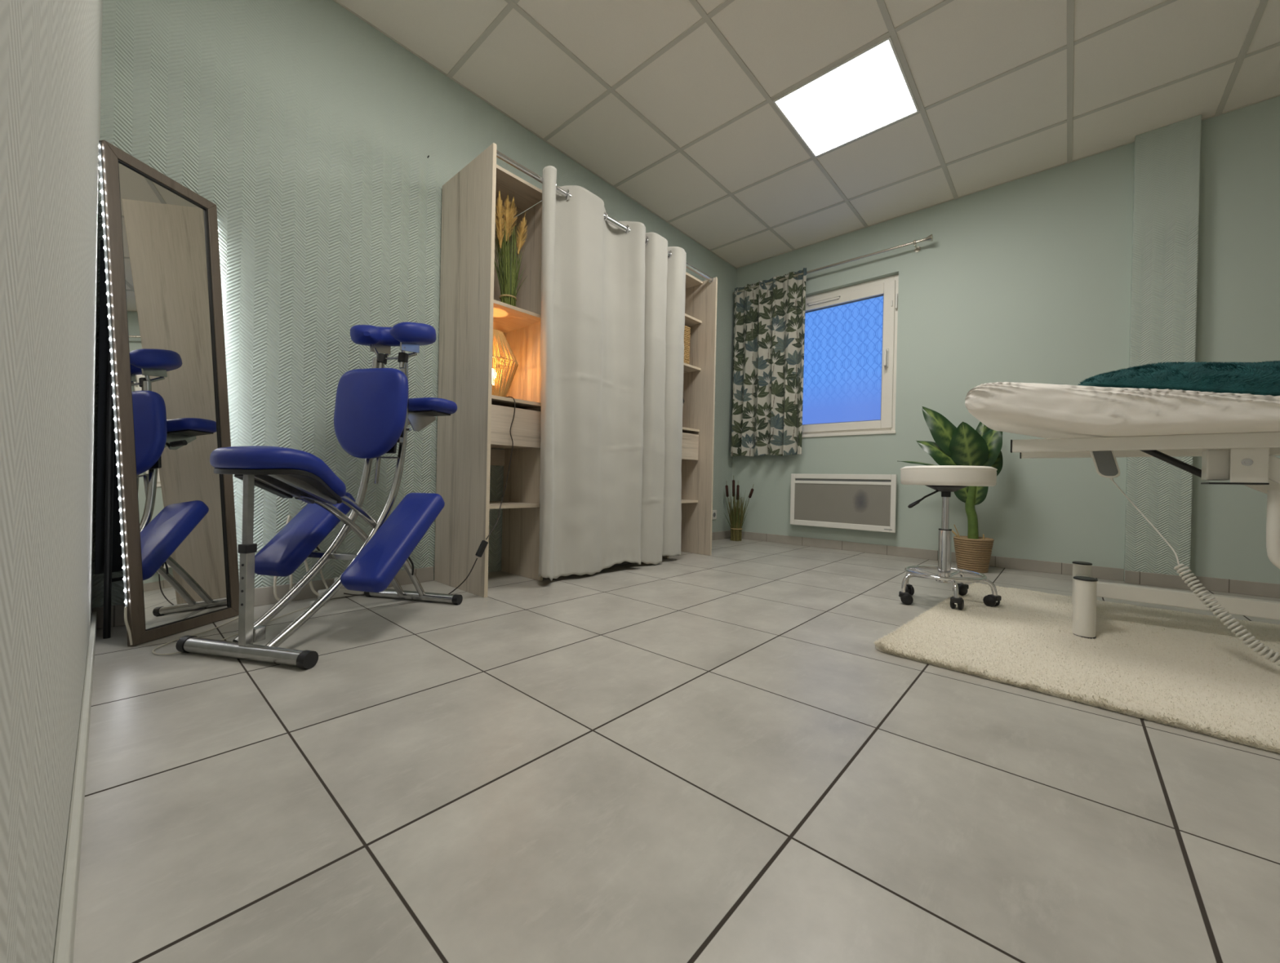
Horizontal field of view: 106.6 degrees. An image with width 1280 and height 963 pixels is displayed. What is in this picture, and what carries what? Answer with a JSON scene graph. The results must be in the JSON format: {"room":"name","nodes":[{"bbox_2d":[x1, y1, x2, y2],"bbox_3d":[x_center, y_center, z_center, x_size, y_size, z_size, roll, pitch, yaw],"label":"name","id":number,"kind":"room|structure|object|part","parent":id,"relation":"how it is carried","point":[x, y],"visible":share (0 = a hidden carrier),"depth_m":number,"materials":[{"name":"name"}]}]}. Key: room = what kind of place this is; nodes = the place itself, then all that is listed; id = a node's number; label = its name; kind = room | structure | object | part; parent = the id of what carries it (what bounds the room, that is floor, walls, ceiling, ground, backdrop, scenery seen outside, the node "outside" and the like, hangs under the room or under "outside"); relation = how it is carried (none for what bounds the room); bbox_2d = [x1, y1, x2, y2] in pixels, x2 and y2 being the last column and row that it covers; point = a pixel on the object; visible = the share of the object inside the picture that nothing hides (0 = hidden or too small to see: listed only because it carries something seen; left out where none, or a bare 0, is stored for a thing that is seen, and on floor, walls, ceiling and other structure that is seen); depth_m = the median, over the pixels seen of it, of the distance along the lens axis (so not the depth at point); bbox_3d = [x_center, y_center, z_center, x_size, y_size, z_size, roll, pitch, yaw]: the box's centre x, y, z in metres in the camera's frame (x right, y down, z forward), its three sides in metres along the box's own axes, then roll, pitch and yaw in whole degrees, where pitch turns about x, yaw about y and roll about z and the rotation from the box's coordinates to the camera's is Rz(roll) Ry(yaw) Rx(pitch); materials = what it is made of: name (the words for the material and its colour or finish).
{"room":"massage therapy room","nodes":[
{"label":"massage therapy room","id":0,"kind":"room"},
{"bbox_2d":[0,0,102,962],"bbox_3d":[0.034,-0.758,-0.126,5.008,2.590,0.100,1,0,42],"label":"wall","id":1,"kind":"structure","parent":0,"point":[51,51],"depth_m":0.33,"materials":[{"name":"paint"}]},
{"bbox_2d":[52,612,97,962],"bbox_3d":[-0.768,0.487,0.648,2.790,0.062,0.011,1,0,42],"label":"baseboard","id":2,"kind":"structure","parent":1,"relation":"attached to","point":[64,948],"depth_m":0.63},
{"bbox_2d":[92,0,736,608],"bbox_3d":[-0.452,-0.779,3.157,0.100,2.590,4.340,1,0,42],"label":"wall","id":3,"kind":"structure","parent":0,"point":[311,132],"depth_m":2.03,"materials":[{"name":"paint"}]},
{"bbox_2d":[91,530,730,629],"bbox_3d":[-0.471,0.480,3.087,0.010,0.072,4.040,1,0,42],"label":"baseboard","id":4,"kind":"structure","parent":3,"relation":"attached to","point":[263,596],"depth_m":1.98,"materials":[{"name":"tile"}]},
{"bbox_2d":[712,510,716,519],"bbox_3d":[0.675,0.304,4.359,0.012,0.085,0.080,1,0,42],"label":"wall socket","id":5,"kind":"object","parent":3,"relation":"attached to","point":[714,512],"visible":0.78,"depth_m":4.36,"materials":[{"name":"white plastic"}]},
{"bbox_2d":[72,537,1279,962],"bbox_3d":[1.387,0.611,1.419,5.208,0.100,4.240,1,0,42],"label":"floor","id":6,"kind":"structure","parent":0,"point":[688,757],"depth_m":0.81,"materials":[{"name":"grey tile"}]},
{"bbox_2d":[94,239,123,639],"bbox_3d":[-1.671,-0.145,1.624,0.054,1.280,0.246,1,0,10],"label":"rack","id":7,"kind":"object","parent":6,"relation":"on","point":[108,554],"visible":0.18,"depth_m":1.51,"materials":[{"name":"black metal"}]},
{"bbox_3d":[-1.677,-0.144,1.511,0.027,1.280,0.017,1,0,42],"label":"leg","id":8,"kind":"part","parent":7,"relation":"part of","materials":[{"name":"black metal"}]},
{"bbox_2d":[98,139,239,646],"bbox_3d":[-1.573,-0.271,1.616,0.161,1.536,0.359,1,0,6],"label":"leaning mirror","id":9,"kind":"object","parent":6,"relation":"on","point":[161,237],"visible":0.95,"depth_m":1.59,"materials":[{"name":"mirror"}]},
{"bbox_2d":[151,605,310,655],"bbox_3d":[-1.393,0.493,1.694,0.161,0.012,0.641,1,0,1],"label":"cable","id":10,"kind":"object","parent":6,"relation":"on","point":[309,606],"visible":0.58,"depth_m":1.54,"materials":[{"name":"white plastic"}]},
{"bbox_2d":[273,515,364,601],"bbox_3d":[-1.329,0.320,2.045,0.062,0.359,0.382,1,0,42],"label":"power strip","id":11,"kind":"object","parent":6,"relation":"on","point":[340,593],"visible":0.29,"depth_m":2.01,"materials":[{"name":"white plastic"}]},
{"bbox_2d":[316,545,328,589],"bbox_3d":[-1.327,0.349,2.000,0.052,0.296,0.150,1,0,-36],"label":"cable","id":12,"kind":"object","parent":11,"relation":"attached to","point":[320,571],"visible":0.3,"depth_m":2.05,"materials":[{"name":"white plastic"}]},
{"bbox_2d":[175,321,462,669],"bbox_3d":[-1.029,-0.065,1.702,0.531,1.148,0.798,1,0,13],"label":"chair","id":13,"kind":"object","parent":6,"relation":"on","point":[374,409],"visible":1,"depth_m":1.66,"materials":[{"name":"leather"}]},
{"bbox_3d":[-1.120,0.329,1.359,0.025,0.273,0.025,1,0,13],"label":"post","id":14,"kind":"part","parent":13,"relation":"part of","materials":[{"name":"metal"}]},
{"bbox_3d":[-1.083,-0.022,1.464,0.304,0.163,0.349,1,0,42],"label":"seat","id":15,"kind":"part","parent":13,"relation":"part of","materials":[{"name":"blue leather"}]},
{"bbox_3d":[-1.083,0.017,1.463,0.285,0.116,0.330,1,0,42],"label":"seat","id":16,"kind":"part","parent":13,"relation":"part of","materials":[{"name":"blue leather"}]},
{"bbox_3d":[-1.102,-0.002,1.633,0.027,0.965,0.525,1,0,13],"label":"rail","id":17,"kind":"part","parent":13,"relation":"part of","materials":[{"name":"metal"}]},
{"bbox_3d":[-0.988,0.004,1.619,0.280,0.970,0.486,1,0,42],"label":"rail","id":18,"kind":"part","parent":13,"relation":"part of","materials":[{"name":"metal"}]},
{"bbox_3d":[-1.063,0.259,1.794,0.025,0.451,0.498,1,0,13],"label":"seat rail","id":19,"kind":"part","parent":13,"relation":"part of","materials":[{"name":"metal"}]},
{"bbox_3d":[-1.016,-0.042,1.846,0.023,0.101,0.016,1,0,-32],"label":"pad post","id":20,"kind":"part","parent":13,"relation":"part of","materials":[{"name":"metal"}]},
{"bbox_3d":[-1.018,-0.459,1.878,0.021,0.038,0.026,1,0,12],"label":"cradle post","id":21,"kind":"part","parent":13,"relation":"part of","materials":[{"name":"metal"}]},
{"bbox_3d":[-1.016,-0.483,1.880,0.037,0.037,0.038,1,0,42],"label":"cradle knob","id":22,"kind":"part","parent":13,"relation":"part of","materials":[{"name":"black plastic"}]},
{"bbox_3d":[-0.970,0.257,1.797,0.025,0.454,0.479,1,0,13],"label":"seat rail","id":23,"kind":"part","parent":13,"relation":"part of","materials":[{"name":"metal"}]},
{"bbox_3d":[-0.994,-0.093,1.845,0.121,0.007,0.007,1,0,0],"label":"cross rod","id":24,"kind":"part","parent":13,"relation":"part of","materials":[{"name":"metal"}]},
{"bbox_3d":[-0.972,-0.483,1.870,0.102,0.009,0.009,1,0,13],"label":"cradle rod","id":25,"kind":"part","parent":13,"relation":"part of","materials":[{"name":"metal"}]},
{"bbox_2d":[350,321,435,346],"bbox_3d":[-0.962,-0.583,1.899,0.315,0.111,0.241,1,0,13],"label":"cushion","id":26,"kind":"object","parent":13,"relation":"on","point":[406,334],"depth_m":1.82,"materials":[{"name":"blue leather"}]},
{"bbox_3d":[-0.923,-0.457,1.856,0.021,0.038,0.026,1,0,12],"label":"cradle post","id":27,"kind":"part","parent":13,"relation":"part of","materials":[{"name":"metal"}]},
{"bbox_3d":[-0.922,-0.481,1.858,0.037,0.037,0.038,1,0,42],"label":"cradle knob","id":28,"kind":"part","parent":13,"relation":"part of","materials":[{"name":"black plastic"}]},
{"bbox_3d":[-0.820,0.289,1.692,0.007,0.091,0.040,1,0,31],"label":"release cord","id":29,"kind":"part","parent":13,"relation":"part of","materials":[{"name":"black plastic"}]},
{"bbox_2d":[434,142,717,597],"bbox_3d":[-0.244,-0.484,2.941,0.483,2.010,1.808,1,0,42],"label":"wardrobe","id":30,"kind":"object","parent":6,"relation":"on","point":[471,307],"visible":0.54,"depth_m":2.39,"materials":[{"name":"grey wood"}]},
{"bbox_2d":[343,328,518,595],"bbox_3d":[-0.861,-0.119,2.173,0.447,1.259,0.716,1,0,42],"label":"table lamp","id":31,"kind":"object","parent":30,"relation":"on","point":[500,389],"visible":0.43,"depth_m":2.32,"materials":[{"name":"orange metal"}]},
{"bbox_2d":[475,540,488,557],"bbox_3d":[-0.685,0.291,2.064,0.021,0.072,0.054,1,0,35],"label":"switch","id":32,"kind":"object","parent":31,"relation":"attached to","point":[482,546],"depth_m":2.06,"materials":[{"name":"black plastic"}]},
{"bbox_3d":[-0.740,-0.581,2.381,0.251,0.331,0.252,1,0,42],"label":"shade frame","id":33,"kind":"part","parent":31,"relation":"part of","materials":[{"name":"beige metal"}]},
{"bbox_3d":[-0.740,-0.581,2.380,0.257,0.329,0.256,1,0,42],"label":"lamp shade","id":34,"kind":"part","parent":31,"relation":"part of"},
{"bbox_3d":[-0.842,-0.494,2.274,0.482,2.010,0.017,1,0,42],"label":"panel","id":35,"kind":"part","parent":30,"relation":"part of","materials":[{"name":"grey wood"}]},
{"bbox_3d":[-0.896,-0.136,2.576,0.012,0.090,0.369,1,0,42],"label":"rail","id":36,"kind":"part","parent":30,"relation":"part of","materials":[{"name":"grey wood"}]},
{"bbox_3d":[-0.881,-0.939,2.575,0.006,1.084,0.369,1,0,42],"label":"panel","id":37,"kind":"part","parent":30,"relation":"part of","materials":[{"name":"grey wood"}]},
{"bbox_2d":[494,191,527,306],"bbox_3d":[-0.656,-1.165,2.380,0.113,0.612,0.211,1,0,39],"label":"bunch","id":38,"kind":"object","parent":30,"relation":"on","point":[508,276],"visible":0.9,"depth_m":2.35,"materials":[{"name":"plant"}]},
{"bbox_2d":[489,501,539,505],"bbox_3d":[-0.770,0.120,2.459,0.365,0.016,0.369,1,0,42],"label":"shelf","id":39,"kind":"object","parent":30,"relation":"attached to","point":[491,503],"depth_m":2.50,"materials":[{"name":"grey wood"}]},
{"bbox_3d":[-0.633,-0.269,2.343,0.016,0.188,0.363,1,0,42],"label":"drawer","id":40,"kind":"part","parent":30,"relation":"part of","materials":[{"name":"grey wood"}]},
{"bbox_2d":[491,398,541,408],"bbox_3d":[-0.759,-0.402,2.457,0.365,0.016,0.369,1,0,42],"label":"shelf","id":41,"kind":"object","parent":30,"relation":"attached to","point":[509,402],"depth_m":2.41,"materials":[{"name":"grey wood"}]},
{"bbox_2d":[493,302,540,333],"bbox_3d":[-0.749,-0.852,2.456,0.365,0.016,0.369,1,0,42],"label":"shelf","id":42,"kind":"object","parent":30,"relation":"attached to","point":[507,318],"depth_m":2.47,"materials":[{"name":"grey wood"}]},
{"bbox_2d":[495,168,542,218],"bbox_3d":[-0.736,-1.488,2.454,0.365,0.016,0.369,1,0,42],"label":"shelf","id":43,"kind":"object","parent":30,"relation":"attached to","point":[526,195],"depth_m":2.44,"materials":[{"name":"grey wood"}]},
{"bbox_3d":[-0.628,-0.481,2.601,0.365,1.990,0.017,1,0,42],"label":"panel","id":44,"kind":"part","parent":30,"relation":"part of","materials":[{"name":"grey wood"}]},
{"bbox_2d":[496,150,713,282],"bbox_3d":[-0.073,-1.473,2.803,0.038,0.038,1.774,1,0,42],"label":"curtain rod","id":45,"kind":"object","parent":30,"relation":"attached to","point":[500,155],"visible":0.46,"depth_m":2.42,"materials":[{"name":"silver metal"}]},
{"bbox_3d":[-0.382,-1.480,2.458,0.026,0.026,0.845,1,0,42],"label":"rod","id":46,"kind":"part","parent":45,"relation":"part of","materials":[{"name":"silver metal"}]},
{"bbox_2d":[538,165,686,581],"bbox_3d":[-0.096,-0.504,2.783,0.108,2.047,1.194,1,0,42],"label":"curtain","id":47,"kind":"object","parent":45,"relation":"hanging from","point":[612,319],"visible":0.99,"depth_m":2.69,"materials":[{"name":"grey fabric"}]},
{"bbox_3d":[0.149,-1.471,3.051,0.030,0.029,1.107,1,0,42],"label":"rod","id":48,"kind":"part","parent":45,"relation":"part of","materials":[{"name":"silver metal"}]},
{"bbox_2d":[684,325,690,364],"bbox_3d":[0.202,-0.985,3.476,0.244,0.286,0.240,1,0,42],"label":"wicker basket","id":49,"kind":"object","parent":30,"relation":"on","point":[686,330],"visible":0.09,"depth_m":3.45,"materials":[{"name":"wicker"}]},
{"bbox_2d":[682,429,696,432],"bbox_3d":[0.192,-0.380,3.518,0.365,0.016,0.331,1,0,42],"label":"shelf","id":50,"kind":"object","parent":30,"relation":"attached to","point":[683,430],"depth_m":3.49,"materials":[{"name":"grey wood"}]},
{"bbox_3d":[0.317,-0.253,3.403,0.016,0.188,0.325,1,0,42],"label":"drawer","id":51,"kind":"part","parent":30,"relation":"part of","materials":[{"name":"grey wood"}]},
{"bbox_2d":[683,364,699,373],"bbox_3d":[0.201,-0.832,3.516,0.365,0.016,0.331,1,0,42],"label":"shelf","id":52,"kind":"object","parent":30,"relation":"attached to","point":[687,368],"depth_m":3.50,"materials":[{"name":"grey wood"}]},
{"bbox_2d":[684,315,700,326],"bbox_3d":[0.208,-1.179,3.515,0.365,0.016,0.331,1,0,42],"label":"shelf","id":53,"kind":"object","parent":30,"relation":"attached to","point":[690,321],"depth_m":3.49,"materials":[{"name":"grey wood"}]},
{"bbox_2d":[685,274,702,288],"bbox_3d":[0.215,-1.471,3.514,0.365,0.016,0.331,1,0,42],"label":"shelf","id":54,"kind":"object","parent":30,"relation":"attached to","point":[691,282],"depth_m":3.50,"materials":[{"name":"grey wood"}]},
{"bbox_3d":[0.353,-0.473,3.608,0.482,2.010,0.017,1,0,42],"label":"panel","id":55,"kind":"part","parent":30,"relation":"part of","materials":[{"name":"grey wood"}]},
{"bbox_2d":[724,475,753,541],"bbox_3d":[0.888,0.243,4.358,0.240,0.595,0.244,1,0,-2],"label":"bunch","id":56,"kind":"object","parent":6,"relation":"on","point":[736,517],"visible":1,"depth_m":4.33,"materials":[{"name":"green plant"}]},
{"bbox_2d":[898,405,1003,573],"bbox_3d":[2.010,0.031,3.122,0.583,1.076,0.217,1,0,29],"label":"potted plant","id":57,"kind":"object","parent":6,"relation":"on","point":[963,445],"visible":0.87,"depth_m":3.03,"materials":[{"name":"green plant"}]},
{"bbox_3d":[2.129,0.120,3.046,0.090,0.545,0.087,1,0,42],"label":"stem","id":58,"kind":"part","parent":57,"relation":"part of","materials":[{"name":"green plant"}]},
{"bbox_3d":[2.130,0.466,3.053,0.216,0.212,0.216,1,0,42],"label":"pot","id":59,"kind":"part","parent":57,"relation":"part of","materials":[{"name":"wicker"}]},
{"bbox_2d":[873,582,1279,754],"bbox_3d":[2.055,0.554,1.282,1.505,0.047,2.236,1,0,-45],"label":"shaggy rug","id":60,"kind":"object","parent":6,"relation":"on","point":[1188,671],"visible":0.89,"depth_m":1.47,"materials":[{"name":"beige carpet"}]},
{"bbox_2d":[898,465,1001,610],"bbox_3d":[1.398,0.245,2.170,0.400,0.627,0.395,1,0,42],"label":"stool","id":61,"kind":"object","parent":60,"relation":"on","point":[946,479],"visible":1,"depth_m":2.10,"materials":[{"name":"white leather"}]},
{"bbox_3d":[1.274,0.463,2.167,0.179,0.095,0.019,1,0,-2],"label":"leg","id":62,"kind":"part","parent":61,"relation":"part of","materials":[{"name":"silver metal"}]},
{"bbox_3d":[1.342,0.464,2.272,0.019,0.095,0.179,1,0,-22],"label":"leg","id":63,"kind":"part","parent":61,"relation":"part of","materials":[{"name":"silver metal"}]},
{"bbox_3d":[1.325,0.062,2.180,0.083,0.057,0.011,1,0,15],"label":"lever","id":64,"kind":"part","parent":61,"relation":"part of","materials":[{"name":"black plastic"}]},
{"bbox_3d":[1.393,-0.025,2.170,0.366,0.087,0.366,1,0,42],"label":"seat","id":65,"kind":"part","parent":61,"relation":"part of","materials":[{"name":"white leather"}]},
{"bbox_3d":[1.348,0.465,2.069,0.019,0.095,0.179,1,0,19],"label":"leg","id":66,"kind":"part","parent":61,"relation":"part of","materials":[{"name":"silver metal"}]},
{"bbox_3d":[1.473,0.467,2.231,0.179,0.095,0.019,1,0,-33],"label":"leg","id":67,"kind":"part","parent":61,"relation":"part of","materials":[{"name":"silver metal"}]},
{"bbox_3d":[1.465,0.467,2.100,0.179,0.095,0.019,1,0,41],"label":"leg","id":68,"kind":"part","parent":61,"relation":"part of","materials":[{"name":"silver metal"}]},
{"bbox_2d":[1010,431,1279,639],"bbox_3d":[2.372,0.116,1.331,2.342,0.925,0.680,1,0,42],"label":"table","id":69,"kind":"object","parent":60,"relation":"on","point":[1247,460],"visible":0.54,"depth_m":1.64,"materials":[{"name":"white metal"}]},
{"bbox_3d":[1.939,0.463,2.095,0.062,0.203,0.078,1,0,42],"label":"leg","id":70,"kind":"part","parent":69,"relation":"part of","materials":[{"name":"white metal"}]},
{"bbox_3d":[1.614,0.457,1.732,0.062,0.203,0.078,1,0,42],"label":"leg","id":71,"kind":"part","parent":69,"relation":"part of","materials":[{"name":"white metal"}]},
{"bbox_2d":[964,382,1279,439],"bbox_3d":[2.363,-0.250,1.344,2.326,0.223,0.773,1,0,42],"label":"sheet","id":72,"kind":"object","parent":69,"relation":"on","point":[1043,411],"visible":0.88,"depth_m":1.58,"materials":[{"name":"white fabric"}]},
{"bbox_2d":[1076,360,1279,395],"bbox_3d":[2.056,-0.330,1.601,0.901,0.177,0.494,1,0,42],"label":"towel","id":73,"kind":"object","parent":72,"relation":"on","point":[1263,378],"visible":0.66,"depth_m":1.54,"materials":[{"name":"teal fabric"}]},
{"bbox_2d":[1089,450,1279,666],"bbox_3d":[1.779,0.204,1.498,0.109,0.671,0.619,1,0,-21],"label":"remote control cord","id":74,"kind":"object","parent":69,"relation":"hanging from","point":[1105,463],"visible":0.91,"depth_m":1.49,"materials":[{"name":"white plastic"}]},
{"bbox_3d":[1.704,-0.074,1.748,0.068,0.106,0.004,1,0,42],"label":"key panel","id":75,"kind":"part","parent":74,"relation":"part of","materials":[{"name":"grey plastic"}]},
{"bbox_3d":[1.738,0.122,1.643,0.033,0.293,0.224,1,0,-5],"label":"cord","id":76,"kind":"part","parent":74,"relation":"part of","materials":[{"name":"white plastic"}]},
{"bbox_3d":[1.805,0.403,1.373,0.071,0.277,0.374,1,0,-32],"label":"coiled cord","id":77,"kind":"part","parent":74,"relation":"part of","materials":[{"name":"white plastic"}]},
{"bbox_3d":[2.532,0.192,1.454,0.989,0.522,0.030,1,0,42],"label":"lift arm","id":78,"kind":"part","parent":69,"relation":"part of","materials":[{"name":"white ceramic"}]},
{"bbox_3d":[2.265,0.188,1.156,0.989,0.522,0.030,1,0,42],"label":"lift arm","id":79,"kind":"part","parent":69,"relation":"part of","materials":[{"name":"white metal"}]},
{"bbox_2d":[336,0,1279,267],"bbox_3d":[1.511,-2.077,1.485,5.208,0.100,4.440,1,0,42],"label":"ceiling","id":80,"kind":"structure","parent":0,"point":[696,86],"depth_m":2.44,"materials":[{"name":"tile"}]},
{"bbox_2d":[333,0,1279,268],"bbox_3d":[1.443,-2.027,1.411,5.008,0.007,4.040,1,0,42],"label":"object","id":81,"kind":"structure","parent":80,"relation":"attached to","point":[511,4],"depth_m":2.45,"materials":[{"name":"white metal"}]},
{"bbox_2d":[773,35,919,157],"bbox_3d":[1.119,-2.034,2.583,0.576,0.009,0.576,1,0,42],"label":"recessed light","id":82,"kind":"object","parent":80,"relation":"in","point":[868,91],"visible":1,"depth_m":2.55,"materials":[{"name":"white plastic"}]},
{"bbox_2d":[731,96,1279,584],"bbox_3d":[2.831,-0.709,2.994,5.008,2.590,0.200,1,0,42],"label":"wall","id":83,"kind":"structure","parent":0,"point":[1028,279],"depth_m":3.08,"materials":[{"name":"green paint"}]},
{"bbox_2d":[733,234,933,294],"bbox_3d":[1.509,-1.755,3.983,1.626,0.063,0.115,1,0,42],"label":"pole","id":84,"kind":"object","parent":83,"relation":"attached to","point":[930,237],"visible":0.9,"depth_m":3.74,"materials":[{"name":"silver metal"}]},
{"bbox_2d":[730,267,806,457],"bbox_3d":[1.125,-1.016,4.263,0.714,1.580,0.082,1,0,42],"label":"curtain","id":85,"kind":"object","parent":84,"relation":"hanging from","point":[769,320],"visible":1,"depth_m":4.26,"materials":[{"name":"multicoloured fabric"}]},
{"bbox_2d":[790,474,897,533],"bbox_3d":[1.629,0.159,3.869,0.824,0.437,0.081,1,0,42],"label":"wall heater","id":86,"kind":"object","parent":83,"relation":"attached to","point":[861,502],"visible":1,"depth_m":3.81,"materials":[{"name":"white metal"}]},
{"bbox_3d":[1.607,0.176,3.845,0.764,0.322,0.005,1,0,42],"label":"panel","id":87,"kind":"part","parent":86,"relation":"part of","materials":[{"name":"white metal"}]},
{"bbox_2d":[801,274,898,437],"bbox_3d":[1.611,-0.995,4.020,1.036,1.239,0.147,1,0,42],"label":"window","id":88,"kind":"structure","parent":83,"relation":"in","point":[886,287],"depth_m":3.76,"materials":[{"name":"white plastic"}]},
{"bbox_2d":[807,295,840,306],"bbox_3d":[1.557,-1.533,4.046,0.280,0.024,0.020,1,0,42],"label":"vent","id":89,"kind":"object","parent":88,"relation":"attached to","point":[822,301],"depth_m":4.04,"materials":[{"name":"white plastic"}]},
{"bbox_3d":[1.583,-0.387,4.005,1.036,0.022,0.072,1,0,42],"label":"sill","id":90,"kind":"part","parent":88,"relation":"part of","materials":[{"name":"white plastic"}]},
{"bbox_3d":[1.904,-0.964,3.699,0.028,0.145,0.061,1,0,42],"label":"handle","id":91,"kind":"part","parent":88,"relation":"part of","materials":[{"name":"white plastic"}]},
{"bbox_2d":[741,531,1279,598],"bbox_3d":[2.716,0.548,2.892,4.998,0.072,0.075,1,0,42],"label":"baseboard","id":92,"kind":"structure","parent":83,"relation":"attached to","point":[1216,584],"depth_m":3.01,"materials":[{"name":"tile"}]},
{"bbox_2d":[1124,114,1201,582],"bbox_3d":[2.954,-0.706,2.705,0.250,2.590,0.065,1,0,42],"label":"pillar","id":93,"kind":"structure","parent":83,"relation":"attached to","point":[1166,182],"depth_m":2.68,"materials":[{"name":"green paint"}]}
]}

